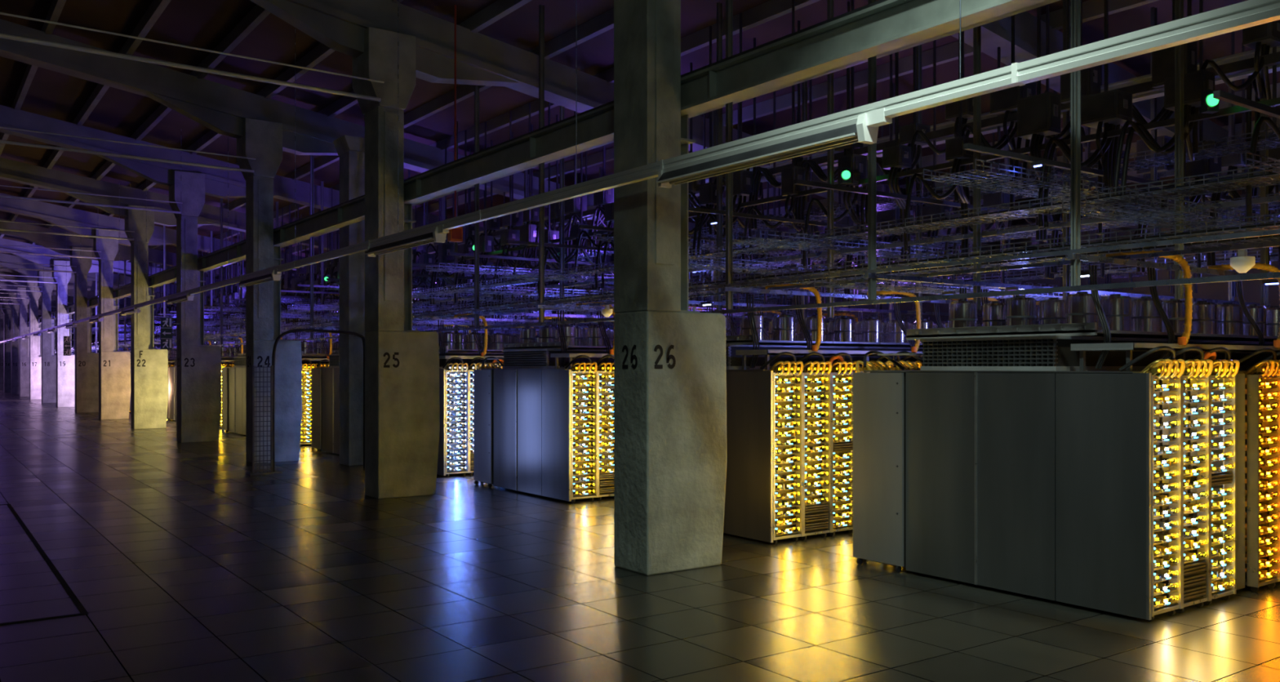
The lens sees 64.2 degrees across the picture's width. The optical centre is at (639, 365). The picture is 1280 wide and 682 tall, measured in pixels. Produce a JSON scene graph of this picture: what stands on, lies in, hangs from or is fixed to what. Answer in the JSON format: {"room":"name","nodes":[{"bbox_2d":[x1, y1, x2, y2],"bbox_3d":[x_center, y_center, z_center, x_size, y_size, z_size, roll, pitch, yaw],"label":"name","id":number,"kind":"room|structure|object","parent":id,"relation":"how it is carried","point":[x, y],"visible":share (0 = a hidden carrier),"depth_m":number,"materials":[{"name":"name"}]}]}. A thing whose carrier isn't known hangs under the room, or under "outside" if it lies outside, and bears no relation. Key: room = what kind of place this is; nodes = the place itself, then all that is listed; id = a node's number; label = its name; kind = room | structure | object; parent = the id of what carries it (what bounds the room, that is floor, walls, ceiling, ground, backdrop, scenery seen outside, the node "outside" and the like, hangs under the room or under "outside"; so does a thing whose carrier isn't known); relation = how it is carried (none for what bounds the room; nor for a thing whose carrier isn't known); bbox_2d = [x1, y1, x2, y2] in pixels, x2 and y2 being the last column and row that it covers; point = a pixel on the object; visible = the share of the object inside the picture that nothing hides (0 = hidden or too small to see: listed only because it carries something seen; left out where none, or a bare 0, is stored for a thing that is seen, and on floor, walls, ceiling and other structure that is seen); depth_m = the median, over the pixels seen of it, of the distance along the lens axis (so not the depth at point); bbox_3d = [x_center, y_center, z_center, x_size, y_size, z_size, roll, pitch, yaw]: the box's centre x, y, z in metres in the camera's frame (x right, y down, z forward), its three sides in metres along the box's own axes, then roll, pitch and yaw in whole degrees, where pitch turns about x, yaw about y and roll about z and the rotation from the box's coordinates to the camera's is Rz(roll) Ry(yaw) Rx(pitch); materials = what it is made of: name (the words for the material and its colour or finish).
{"room":"server room","nodes":[
{"label":"server room","id":0,"kind":"room"},
{"bbox_2d":[0,297,130,319],"bbox_3d":[-41.510,-4.575,67.569,27.000,4.550,0.400,0,0,-36],"label":"girder","id":1,"kind":"object","parent":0,"point":[53,303],"depth_m":68.85,"materials":[{"name":"grey metal"}]},
{"bbox_2d":[18,320,130,352],"bbox_3d":[-57.199,-2.750,89.530,27.000,9.000,0.200,0,0,-36],"label":"wall","id":2,"kind":"structure","parent":0,"point":[92,334],"depth_m":94.13,"materials":[{"name":"paint"}]},
{"bbox_2d":[18,305,130,323],"bbox_3d":[-44.998,-4.575,72.451,27.000,4.550,0.400,0,0,-36],"label":"girder","id":3,"kind":"object","parent":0,"point":[53,309],"depth_m":74.04,"materials":[{"name":"grey metal"}]},
{"bbox_2d":[0,277,155,308],"bbox_3d":[-34.535,-4.575,57.804,27.000,4.550,0.400,0,0,-36],"label":"girder","id":4,"kind":"object","parent":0,"point":[11,286],"depth_m":58.42,"materials":[{"name":"grey metal"}]},
{"bbox_2d":[18,315,159,340],"bbox_3d":[-55.461,-4.575,87.097,27.000,4.550,0.400,0,0,-36],"label":"girder","id":5,"kind":"object","parent":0,"point":[19,316],"depth_m":89.82,"materials":[{"name":"grey metal"}]},
{"bbox_2d":[18,313,175,337],"bbox_3d":[-51.974,-4.575,82.215,27.000,4.550,0.400,0,0,-36],"label":"girder","id":6,"kind":"object","parent":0,"point":[39,316],"depth_m":85.22,"materials":[{"name":"grey metal"}]},
{"bbox_2d":[18,309,176,336],"bbox_3d":[-48.486,-4.575,77.333,27.000,4.550,0.400,0,0,-36],"label":"girder","id":7,"kind":"object","parent":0,"point":[39,311],"depth_m":78.72,"materials":[{"name":"grey metal"}]},
{"bbox_2d":[0,288,223,325],"bbox_3d":[-38.023,-4.575,62.687,27.000,4.550,0.400,0,0,-36],"label":"girder","id":8,"kind":"object","parent":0,"point":[53,297],"depth_m":63.52,"materials":[{"name":"grey metal"}]},
{"bbox_2d":[0,265,231,312],"bbox_3d":[-31.047,-4.575,52.922,27.000,4.550,0.400,0,0,-36],"label":"girder","id":9,"kind":"object","parent":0,"point":[91,285],"depth_m":52.34,"materials":[{"name":"grey metal"}]},
{"bbox_2d":[0,238,326,305],"bbox_3d":[-24.072,-4.575,43.158,27.000,4.550,0.400,0,0,-36],"label":"girder","id":10,"kind":"object","parent":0,"point":[118,266],"depth_m":42.49,"materials":[{"name":"grey metal"}]},
{"bbox_2d":[0,253,326,322],"bbox_3d":[-27.559,-4.575,48.040,27.000,4.550,0.400,0,0,-36],"label":"girder","id":11,"kind":"object","parent":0,"point":[3,257],"depth_m":47.42,"materials":[{"name":"grey metal"}]},
{"bbox_2d":[0,218,338,291],"bbox_3d":[-20.584,-4.575,38.276,27.000,4.550,0.400,0,0,-36],"label":"girder","id":12,"kind":"object","parent":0,"point":[47,241],"depth_m":37.69,"materials":[{"name":"grey metal"}]},
{"bbox_2d":[0,193,483,306],"bbox_3d":[-17.096,-4.575,33.393,27.000,4.550,0.400,0,0,-36],"label":"girder","id":13,"kind":"object","parent":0,"point":[55,215],"depth_m":32.71,"materials":[{"name":"grey metal"}]},
{"bbox_2d":[0,157,567,294],"bbox_3d":[-13.609,-4.575,28.511,27.000,4.550,0.400,0,0,-36],"label":"girder","id":14,"kind":"object","parent":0,"point":[12,171],"depth_m":27.79,"materials":[{"name":"grey metal"}]},
{"bbox_2d":[0,104,613,275],"bbox_3d":[-10.121,-4.575,23.629,27.000,4.550,0.400,0,0,-36],"label":"girder","id":15,"kind":"object","parent":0,"point":[162,173],"depth_m":22.92,"materials":[{"name":"grey metal"}]},
{"bbox_2d":[0,18,795,272],"bbox_3d":[-6.633,-4.575,18.747,27.000,4.550,0.400,0,0,-36],"label":"girder","id":16,"kind":"object","parent":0,"point":[222,108],"depth_m":17.95,"materials":[{"name":"grey metal"}]},
{"bbox_2d":[250,0,1013,253],"bbox_3d":[-3.145,-4.575,13.865,27.000,4.550,0.400,0,0,-36],"label":"girder","id":17,"kind":"object","parent":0,"point":[482,60],"depth_m":14.10,"materials":[{"name":"grey metal"}]},
{"bbox_2d":[0,391,1279,681],"bbox_3d":[-23.717,1.850,42.661,27.000,0.200,115.000,0,0,-36],"label":"floor","id":18,"kind":"structure","parent":0,"point":[184,565],"depth_m":7.72,"materials":[{"name":"tile"}]},
{"bbox_2d":[0,359,4,391],"bbox_3d":[-45.069,0.645,72.400,0.875,2.210,0.500,0,0,-36],"label":"foot","id":19,"kind":"object","parent":18,"relation":"on","point":[2,361],"visible":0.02,"depth_m":72.08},
{"bbox_2d":[0,303,4,359],"bbox_3d":[-45.283,-2.430,72.247,0.650,3.940,0.620,0,0,-36],"label":"shaft","id":20,"kind":"object","parent":19,"relation":"on","point":[2,315],"visible":0.79,"depth_m":72.06,"materials":[{"name":"paint"}]},
{"bbox_2d":[4,359,10,392],"bbox_3d":[-41.582,0.645,67.518,0.875,2.210,0.500,0,0,-36],"label":"foot","id":21,"kind":"object","parent":18,"relation":"on","point":[6,368],"visible":0.32,"depth_m":67.14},
{"bbox_2d":[0,298,10,359],"bbox_3d":[-41.795,-2.430,67.365,0.650,3.940,0.620,0,0,-36],"label":"shaft","id":22,"kind":"object","parent":21,"relation":"on","point":[6,313],"visible":0.81,"depth_m":67.14,"materials":[{"name":"paint"}]},
{"bbox_2d":[10,358,19,394],"bbox_3d":[-38.094,0.645,62.636,0.875,2.210,0.500,0,0,-36],"label":"foot","id":23,"kind":"object","parent":18,"relation":"on","point":[15,371],"visible":0.4,"depth_m":62.30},
{"bbox_2d":[8,293,19,358],"bbox_3d":[-38.307,-2.430,62.483,0.650,3.940,0.620,0,0,-36],"label":"shaft","id":24,"kind":"object","parent":23,"relation":"on","point":[15,308],"visible":0.84,"depth_m":62.26,"materials":[{"name":"paint"}]},
{"bbox_2d":[18,330,19,358],"bbox_3d":[-38.047,-1.320,62.626,0.260,1.720,0.370,0,0,-36],"label":"steel post","id":25,"kind":"object","parent":23,"relation":"on","point":[19,331],"visible":0.29,"depth_m":62.58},
{"bbox_2d":[19,357,29,396],"bbox_3d":[-34.606,0.645,57.754,0.875,2.210,0.500,0,0,-36],"label":"foot","id":26,"kind":"object","parent":18,"relation":"on","point":[24,371],"visible":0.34,"depth_m":57.41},
{"bbox_2d":[16,287,29,357],"bbox_3d":[-34.820,-2.430,57.601,0.650,3.940,0.620,0,0,-36],"label":"shaft","id":27,"kind":"object","parent":26,"relation":"on","point":[24,302],"visible":0.85,"depth_m":57.38,"materials":[{"name":"paint"}]},
{"bbox_2d":[27,327,29,357],"bbox_3d":[-34.559,-1.320,57.744,0.260,1.720,0.370,0,0,-36],"label":"steel post","id":28,"kind":"object","parent":26,"relation":"on","point":[28,327],"visible":0.34,"depth_m":57.72,"materials":[{"name":"grey metal"}]},
{"bbox_2d":[29,356,41,399],"bbox_3d":[-31.118,0.645,52.871,0.875,2.210,0.500,0,0,-36],"label":"foot","id":29,"kind":"object","parent":18,"relation":"on","point":[35,372],"visible":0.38,"depth_m":52.57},
{"bbox_2d":[26,280,41,356],"bbox_3d":[-31.332,-2.430,52.719,0.650,3.940,0.620,0,0,-36],"label":"shaft","id":30,"kind":"object","parent":29,"relation":"on","point":[33,340],"visible":0.84,"depth_m":52.49,"materials":[{"name":"paint"}]},
{"bbox_2d":[38,324,41,356],"bbox_3d":[-31.072,-1.320,52.862,0.260,1.720,0.370,0,0,-36],"label":"steel post","id":31,"kind":"object","parent":29,"relation":"on","point":[39,325],"visible":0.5,"depth_m":52.83,"materials":[{"name":"grey metal"}]},
{"bbox_2d":[0,504,88,625],"bbox_3d":[-7.551,1.748,8.862,4.015,0.004,7.000,0,0,-36],"label":"trim","id":32,"kind":"structure","parent":18,"relation":"on","point":[55,572],"depth_m":8.35,"materials":[{"name":"metal"}]},
{"bbox_2d":[41,355,56,403],"bbox_3d":[-27.631,0.645,47.989,0.875,2.210,0.500,0,0,-36],"label":"foot","id":33,"kind":"object","parent":18,"relation":"on","point":[48,373],"visible":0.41,"depth_m":47.71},
{"bbox_2d":[37,271,54,355],"bbox_3d":[-27.844,-2.430,47.837,0.650,3.940,0.620,0,0,-36],"label":"shaft","id":34,"kind":"object","parent":33,"relation":"on","point":[48,287],"visible":0.94,"depth_m":47.62,"materials":[{"name":"paint"}]},
{"bbox_2d":[51,319,56,355],"bbox_3d":[-27.584,-1.320,47.980,0.260,1.720,0.370,0,0,-36],"label":"steel post","id":35,"kind":"object","parent":33,"relation":"on","point":[53,324],"visible":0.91,"depth_m":47.95,"materials":[{"name":"grey metal"}]},
{"bbox_2d":[56,355,75,407],"bbox_3d":[-24.143,0.645,43.107,0.875,2.210,0.500,0,0,-36],"label":"foot","id":36,"kind":"object","parent":18,"relation":"on","point":[65,375],"visible":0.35,"depth_m":42.84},
{"bbox_2d":[52,260,71,355],"bbox_3d":[-24.357,-2.430,42.954,0.650,3.940,0.620,0,0,-36],"label":"shaft","id":37,"kind":"object","parent":36,"relation":"on","point":[63,279],"visible":0.85,"depth_m":42.73,"materials":[{"name":"paint"}]},
{"bbox_2d":[66,314,73,355],"bbox_3d":[-24.096,-1.320,43.097,0.260,1.720,0.370,0,0,-36],"label":"steel post","id":38,"kind":"object","parent":36,"relation":"on","point":[68,316],"visible":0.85,"depth_m":43.07,"materials":[{"name":"grey metal"}]},
{"bbox_2d":[75,353,98,413],"bbox_3d":[-20.655,0.645,38.225,0.875,2.210,0.500,0,0,-36],"label":"foot","id":39,"kind":"object","parent":18,"relation":"on","point":[86,377],"visible":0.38,"depth_m":37.98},
{"bbox_2d":[70,246,92,353],"bbox_3d":[-20.869,-2.430,38.072,0.650,3.940,0.620,0,0,-36],"label":"shaft","id":40,"kind":"object","parent":39,"relation":"on","point":[83,265],"visible":0.94,"depth_m":37.85,"materials":[{"name":"paint"}]},
{"bbox_2d":[63,336,75,355],"bbox_3d":[-21.068,-0.730,37.688,0.410,0.720,0.034,0,0,-36],"label":"exit sign","id":41,"kind":"object","parent":40,"relation":"attached to","point":[67,340],"visible":1,"depth_m":37.63,"materials":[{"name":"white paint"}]},
{"bbox_2d":[87,307,93,353],"bbox_3d":[-20.608,-1.320,38.215,0.260,1.720,0.370,0,0,-36],"label":"steel post","id":42,"kind":"object","parent":39,"relation":"on","point":[89,309],"visible":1,"depth_m":38.19,"materials":[{"name":"grey metal"}]},
{"bbox_2d":[98,351,130,420],"bbox_3d":[-17.168,0.645,33.343,0.875,2.210,0.500,0,0,-36],"label":"foot","id":43,"kind":"object","parent":18,"relation":"on","point":[114,380],"visible":0.99,"depth_m":33.13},
{"bbox_2d":[93,229,118,351],"bbox_3d":[-17.381,-2.430,33.190,0.650,3.940,0.620,0,0,-36],"label":"shaft","id":44,"kind":"object","parent":43,"relation":"on","point":[108,248],"visible":0.92,"depth_m":32.98,"materials":[{"name":"paint"}]},
{"bbox_2d":[113,298,121,351],"bbox_3d":[-17.121,-1.320,33.333,0.260,1.720,0.370,0,0,-36],"label":"steel post","id":45,"kind":"object","parent":43,"relation":"on","point":[116,306],"visible":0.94,"depth_m":33.29,"materials":[{"name":"grey metal"}]},
{"bbox_2d":[130,349,168,429],"bbox_3d":[-13.680,0.645,28.460,0.875,2.210,0.500,0,0,-36],"label":"foot","id":46,"kind":"object","parent":18,"relation":"on","point":[148,383],"visible":1,"depth_m":28.25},
{"bbox_2d":[124,204,154,349],"bbox_3d":[-13.893,-2.430,28.308,0.650,3.940,0.620,0,0,-36],"label":"shaft","id":47,"kind":"object","parent":46,"relation":"on","point":[142,222],"visible":0.91,"depth_m":28.09,"materials":[{"name":"paint"}]},
{"bbox_2d":[136,351,145,366],"bbox_3d":[-13.743,-0.192,28.103,0.226,0.437,0.001,0,0,-36],"label":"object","id":48,"kind":"structure","parent":46,"relation":"attached to","point":[140,351],"depth_m":28.08,"materials":[{"name":"paint"}]},
{"bbox_2d":[147,287,157,349],"bbox_3d":[-13.633,-1.320,28.451,0.260,1.720,0.370,0,0,-36],"label":"steel post","id":49,"kind":"object","parent":46,"relation":"on","point":[150,290],"visible":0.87,"depth_m":28.41,"materials":[{"name":"grey metal"}]},
{"bbox_2d":[176,345,221,443],"bbox_3d":[-10.192,0.645,23.578,0.875,2.210,0.500,0,0,-36],"label":"foot","id":50,"kind":"object","parent":18,"relation":"on","point":[198,387],"visible":1,"depth_m":23.36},
{"bbox_2d":[177,358,195,367],"bbox_3d":[-10.415,-0.074,23.266,0.472,0.204,0.176,0,0,16],"label":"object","id":51,"kind":"structure","parent":50,"relation":"attached to","point":[187,359],"depth_m":23.24,"materials":[{"name":"paint"}]},
{"bbox_2d":[168,170,204,346],"bbox_3d":[-10.406,-2.430,23.426,0.650,3.940,0.620,0,0,-36],"label":"shaft","id":52,"kind":"object","parent":50,"relation":"on","point":[188,188],"visible":0.97,"depth_m":23.20,"materials":[{"name":"paint"}]},
{"bbox_2d":[160,317,180,349],"bbox_3d":[-10.604,-0.730,23.041,0.410,0.720,0.034,0,0,-36],"label":"exit sign","id":53,"kind":"object","parent":52,"relation":"attached to","point":[166,323],"visible":1,"depth_m":22.98,"materials":[{"name":"white paint"}]},
{"bbox_2d":[197,271,208,346],"bbox_3d":[-10.145,-1.320,23.569,0.260,1.720,0.370,0,0,-36],"label":"steel post","id":54,"kind":"object","parent":50,"relation":"on","point":[201,281],"visible":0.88,"depth_m":23.54,"materials":[{"name":"grey metal"}]},
{"bbox_2d":[167,341,232,366],"bbox_3d":[-13.700,0.450,37.267,7.650,2.598,2.684,0,0,-36],"label":"racks","id":55,"kind":"object","parent":18,"relation":"on","point":[171,359],"visible":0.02,"depth_m":34.92,"materials":[{"name":"metal"}]},
{"bbox_2d":[166,341,234,421],"bbox_3d":[-11.562,0.450,34.274,7.650,2.598,2.747,0,0,-36],"label":"racks","id":56,"kind":"object","parent":18,"relation":"on","point":[171,406],"visible":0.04,"depth_m":32.43,"materials":[{"name":"metal"}]},
{"bbox_2d":[213,335,297,427],"bbox_3d":[-9.406,0.450,31.256,7.650,2.598,2.747,0,0,-36],"label":"racks","id":57,"kind":"object","parent":18,"relation":"on","point":[230,352],"visible":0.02,"depth_m":28.74,"materials":[{"name":"metal"}]},
{"bbox_2d":[245,340,302,463],"bbox_3d":[-6.704,0.645,18.696,0.875,2.210,0.500,0,0,-36],"label":"foot","id":58,"kind":"object","parent":18,"relation":"on","point":[288,362],"visible":0.91,"depth_m":18.53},
{"bbox_2d":[247,355,270,367],"bbox_3d":[-6.926,-0.075,18.384,0.474,0.203,0.178,0,0,15],"label":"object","id":59,"kind":"structure","parent":58,"relation":"attached to","point":[259,357],"depth_m":18.37,"materials":[{"name":"paint"}]},
{"bbox_2d":[236,118,282,340],"bbox_3d":[-6.918,-2.430,18.543,0.650,3.940,0.620,0,0,-36],"label":"shaft","id":60,"kind":"object","parent":58,"relation":"on","point":[261,140],"visible":0.94,"depth_m":18.32,"materials":[{"name":"paint"}]},
{"bbox_2d":[273,245,286,340],"bbox_3d":[-6.657,-1.320,18.686,0.260,1.720,0.370,0,0,-36],"label":"steel post","id":61,"kind":"object","parent":58,"relation":"on","point":[277,250],"visible":0.48,"depth_m":18.66,"materials":[{"name":"grey metal"}]},
{"bbox_2d":[221,333,339,435],"bbox_3d":[-7.249,0.450,28.237,7.650,2.598,2.747,0,0,-36],"label":"racks","id":62,"kind":"object","parent":18,"relation":"on","point":[233,378],"visible":0.11,"depth_m":26.20,"materials":[{"name":"metal"}]},
{"bbox_2d":[245,328,364,475],"bbox_3d":[-5.491,0.568,16.986,2.011,2.365,0.327,0,0,-36],"label":"gate","id":63,"kind":"object","parent":18,"relation":"on","point":[272,471],"visible":0.91,"depth_m":16.59,"materials":[{"name":"black metal"}]},
{"bbox_2d":[333,135,365,466],"bbox_3d":[-5.052,-1.125,18.082,0.591,5.750,0.600,0,0,-36],"label":"column","id":64,"kind":"structure","parent":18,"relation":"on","point":[350,150],"depth_m":17.86,"materials":[{"name":"paint"}]},
{"bbox_2d":[364,330,439,499],"bbox_3d":[-3.217,0.645,13.814,0.875,2.210,0.500,0,0,-36],"label":"foot","id":65,"kind":"object","parent":18,"relation":"on","point":[402,411],"visible":1,"depth_m":13.59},
{"bbox_2d":[351,26,415,331],"bbox_3d":[-3.430,-2.430,13.661,0.650,3.940,0.620,0,0,-36],"label":"shaft","id":66,"kind":"object","parent":65,"relation":"on","point":[384,273],"visible":0.8,"depth_m":13.46,"materials":[{"name":"paint"}]},
{"bbox_2d":[382,352,399,368],"bbox_3d":[-3.280,-0.074,13.457,0.226,0.204,0.001,0,0,-36],"label":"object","id":67,"kind":"structure","parent":65,"relation":"attached to","point":[385,366],"depth_m":13.45,"materials":[{"name":"paint"}]},
{"bbox_2d":[403,204,419,331],"bbox_3d":[-3.170,-1.320,13.804,0.260,1.720,0.370,0,0,-36],"label":"steel post","id":68,"kind":"object","parent":65,"relation":"on","point":[408,221],"visible":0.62,"depth_m":13.78,"materials":[{"name":"grey metal"}]},
{"bbox_2d":[295,332,515,446],"bbox_3d":[-5.093,0.450,25.218,7.650,2.598,2.747,0,0,-36],"label":"racks","id":69,"kind":"object","parent":18,"relation":"on","point":[312,353],"visible":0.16,"depth_m":22.26,"materials":[{"name":"metal"}]},
{"bbox_2d":[311,324,587,454],"bbox_3d":[-2.926,0.450,22.206,7.650,2.598,2.747,0,0,-36],"label":"racks","id":70,"kind":"object","parent":18,"relation":"on","point":[325,380],"visible":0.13,"depth_m":20.45,"materials":[{"name":"metal"}]},
{"bbox_2d":[436,313,613,477],"bbox_3d":[-0.760,0.450,19.194,7.650,2.598,2.747,0,0,-36],"label":"racks","id":71,"kind":"object","parent":18,"relation":"on","point":[460,353],"visible":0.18,"depth_m":16.20,"materials":[{"name":"metal"}]},
{"bbox_2d":[473,302,857,502],"bbox_3d":[1.406,0.450,16.182,7.650,2.598,2.747,0,0,-36],"label":"racks","id":72,"kind":"object","parent":18,"relation":"on","point":[544,420],"visible":0.29,"depth_m":13.62,"materials":[{"name":"metal"}]},
{"bbox_2d":[613,311,727,576],"bbox_3d":[0.271,0.645,8.932,0.875,2.210,0.500,0,0,-36],"label":"foot","id":73,"kind":"object","parent":18,"relation":"on","point":[670,456],"visible":1,"depth_m":8.71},
{"bbox_2d":[613,0,680,312],"bbox_3d":[0.058,-2.430,8.779,0.650,3.940,0.620,0,0,-36],"label":"shaft","id":74,"kind":"object","parent":73,"relation":"on","point":[647,33],"visible":0.88,"depth_m":8.60,"materials":[{"name":"paint"}]},
{"bbox_2d":[622,344,675,368],"bbox_3d":[0.050,-0.075,8.619,0.474,0.205,0.178,0,0,15],"label":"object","id":75,"kind":"structure","parent":73,"relation":"attached to","point":[668,357],"depth_m":8.61,"materials":[{"name":"paint"}]},
{"bbox_2d":[680,114,699,312],"bbox_3d":[0.318,-1.320,8.922,0.260,1.720,0.370,0,0,-36],"label":"steel post","id":76,"kind":"object","parent":73,"relation":"on","point":[685,141],"visible":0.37,"depth_m":8.88,"materials":[{"name":"grey metal"}]},
{"bbox_2d":[706,283,1039,544],"bbox_3d":[3.573,0.450,13.171,7.650,2.598,2.747,0,0,-36],"label":"racks","id":77,"kind":"object","parent":18,"relation":"on","point":[789,402],"visible":0.25,"depth_m":10.37,"materials":[{"name":"metal"}]},
{"bbox_2d":[853,249,1279,622],"bbox_3d":[5.739,0.450,10.159,7.650,2.598,2.747,0,0,-36],"label":"racks","id":78,"kind":"object","parent":18,"relation":"on","point":[1115,453],"visible":0.98,"depth_m":7.77,"materials":[{"name":"metal"}]},
{"bbox_2d":[0,0,1279,295],"bbox_3d":[-23.717,-5.080,42.661,27.000,4.200,115.000,0,0,-36],"label":"ceiling","id":79,"kind":"structure","parent":0,"point":[200,24],"depth_m":16.71,"materials":[{"name":"brown wood"}]},
{"bbox_2d":[447,4,462,242],"bbox_3d":[-2.483,-3.260,13.711,0.180,3.180,0.100,0,0,-36],"label":"pipe","id":80,"kind":"object","parent":79,"relation":"hanging from","point":[455,235],"visible":0.8,"depth_m":13.70,"materials":[{"name":"grey metal"}]},
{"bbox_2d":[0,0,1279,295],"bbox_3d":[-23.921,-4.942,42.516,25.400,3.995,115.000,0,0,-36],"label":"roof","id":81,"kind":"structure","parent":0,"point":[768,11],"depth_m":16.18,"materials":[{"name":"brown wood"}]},
{"bbox_2d":[0,0,1279,345],"bbox_3d":[-24.217,-3.140,41.813,0.174,3.640,113.800,0,0,-36],"label":"lighting trunking","id":82,"kind":"object","parent":81,"relation":"hanging from","point":[860,124],"visible":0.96,"depth_m":6.32,"materials":[{"name":"metal"}]},
{"bbox_2d":[54,0,1279,355],"bbox_3d":[-19.831,-2.588,45.436,7.450,4.137,111.003,0,0,-36],"label":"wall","id":83,"kind":"structure","parent":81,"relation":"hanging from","point":[1057,187],"depth_m":10.68,"materials":[{"name":"metal"}]},
{"bbox_2d":[324,275,334,282],"bbox_3d":[-7.527,-2.100,24.710,0.235,0.160,0.100,0,0,-11],"label":"lamp","id":84,"kind":"object","parent":83,"relation":"attached to","point":[326,277],"depth_m":24.67,"materials":[{"name":"metal"}]},
{"bbox_2d":[840,167,859,183],"bbox_3d":[2.267,-2.050,10.999,0.235,0.160,0.100,0,0,-11],"label":"lamp","id":85,"kind":"object","parent":83,"relation":"attached to","point":[849,175],"depth_m":11.01,"materials":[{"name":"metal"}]},
{"bbox_2d":[1200,89,1218,113],"bbox_3d":[4.470,-2.050,7.915,0.235,0.160,0.100,0,0,-11],"label":"lamp","id":86,"kind":"object","parent":83,"relation":"attached to","point":[1209,104],"depth_m":7.89,"materials":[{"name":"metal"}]},
{"bbox_2d":[54,0,1279,334],"bbox_3d":[-20.829,-3.010,44.725,3.040,0.420,115.000,0,0,-36],"label":"ceiling beam","id":87,"kind":"structure","parent":0,"point":[1250,54],"depth_m":10.97,"materials":[{"name":"metal"}]},
{"bbox_2d":[296,200,1279,341],"bbox_3d":[-12.651,-2.750,50.567,0.200,9.000,115.000,0,0,-36],"label":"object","id":88,"kind":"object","parent":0,"point":[1251,288],"depth_m":19.97,"materials":[{"name":"paint"}]},
{"bbox_2d":[951,11,1279,195],"bbox_3d":[0.342,-4.575,8.982,27.000,4.550,0.400,0,0,-36],"label":"girder","id":89,"kind":"object","parent":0,"point":[994,34],"depth_m":11.91,"materials":[{"name":"grey metal"}]},
{"bbox_3d":[9.765,-2.750,-4.208,27.000,9.000,0.200,0,0,-36],"label":"wall","id":90,"kind":"structure","parent":0,"visible":0},
{"bbox_2d":[18,0,1047,330],"bbox_3d":[-23.774,-2.345,42.621,0.170,0.330,115.000,0,0,-36],"label":"beam","id":91,"kind":"structure","parent":90,"relation":"attached to","point":[879,27],"depth_m":8.38,"materials":[{"name":"metal"}]},
{"bbox_3d":[-34.783,-2.750,34.756,0.200,9.000,115.000,0,0,-36],"label":"wall","id":92,"kind":"structure","parent":0,"visible":0},
{"bbox_2d":[0,299,19,304],"bbox_3d":[-39.986,-3.617,53.366,12.931,0.386,0.158,0,0,-36],"label":"rod","id":93,"kind":"object","parent":92,"relation":"attached to","point":[0,300],"visible":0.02,"depth_m":56.74,"materials":[{"name":"metal"}]},
{"bbox_2d":[0,293,30,298],"bbox_3d":[-36.498,-3.617,48.484,12.931,0.386,0.158,0,0,-36],"label":"rod","id":94,"kind":"object","parent":92,"relation":"attached to","point":[2,293],"visible":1,"depth_m":51.89,"materials":[{"name":"metal"}]},
{"bbox_2d":[0,284,42,292],"bbox_3d":[-33.010,-3.617,43.602,12.931,0.386,0.158,0,0,-36],"label":"rod","id":95,"kind":"object","parent":92,"relation":"attached to","point":[0,285],"visible":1,"depth_m":46.85,"materials":[{"name":"metal"}]},
{"bbox_2d":[0,275,57,284],"bbox_3d":[-29.522,-3.617,38.720,12.931,0.386,0.158,0,0,-36],"label":"rod","id":96,"kind":"object","parent":92,"relation":"attached to","point":[4,275],"visible":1,"depth_m":41.90,"materials":[{"name":"metal"}]},
{"bbox_2d":[0,262,76,273],"bbox_3d":[-26.035,-3.617,33.837,12.931,0.386,0.158,0,0,-36],"label":"rod","id":97,"kind":"object","parent":92,"relation":"attached to","point":[0,262],"visible":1,"depth_m":36.89,"materials":[{"name":"metal"}]},
{"bbox_2d":[0,244,101,259],"bbox_3d":[-22.547,-3.617,28.955,12.931,0.386,0.158,0,0,-36],"label":"rod","id":98,"kind":"object","parent":92,"relation":"attached to","point":[11,252],"visible":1,"depth_m":31.88,"materials":[{"name":"metal"}]},
{"bbox_2d":[0,220,134,240],"bbox_3d":[-19.059,-3.617,24.073,12.931,0.386,0.158,0,0,-36],"label":"rod","id":99,"kind":"object","parent":92,"relation":"attached to","point":[2,229],"visible":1,"depth_m":26.89,"materials":[{"name":"metal"}]},
{"bbox_2d":[0,185,182,213],"bbox_3d":[-15.571,-3.617,19.191,12.931,0.386,0.158,0,0,-36],"label":"rod","id":100,"kind":"object","parent":92,"relation":"attached to","point":[1,196],"visible":1,"depth_m":21.88,"materials":[{"name":"metal"}]},
{"bbox_2d":[0,126,256,173],"bbox_3d":[-12.084,-3.617,14.309,12.931,0.386,0.158,0,0,-36],"label":"rod","id":101,"kind":"object","parent":92,"relation":"attached to","point":[7,142],"visible":1,"depth_m":16.84,"materials":[{"name":"metal"}]},
{"bbox_2d":[0,12,384,102],"bbox_3d":[-8.596,-3.617,9.427,12.931,0.386,0.158,0,0,-36],"label":"rod","id":102,"kind":"object","parent":92,"relation":"attached to","point":[2,35],"visible":1,"depth_m":11.78,"materials":[{"name":"metal"}]}
]}

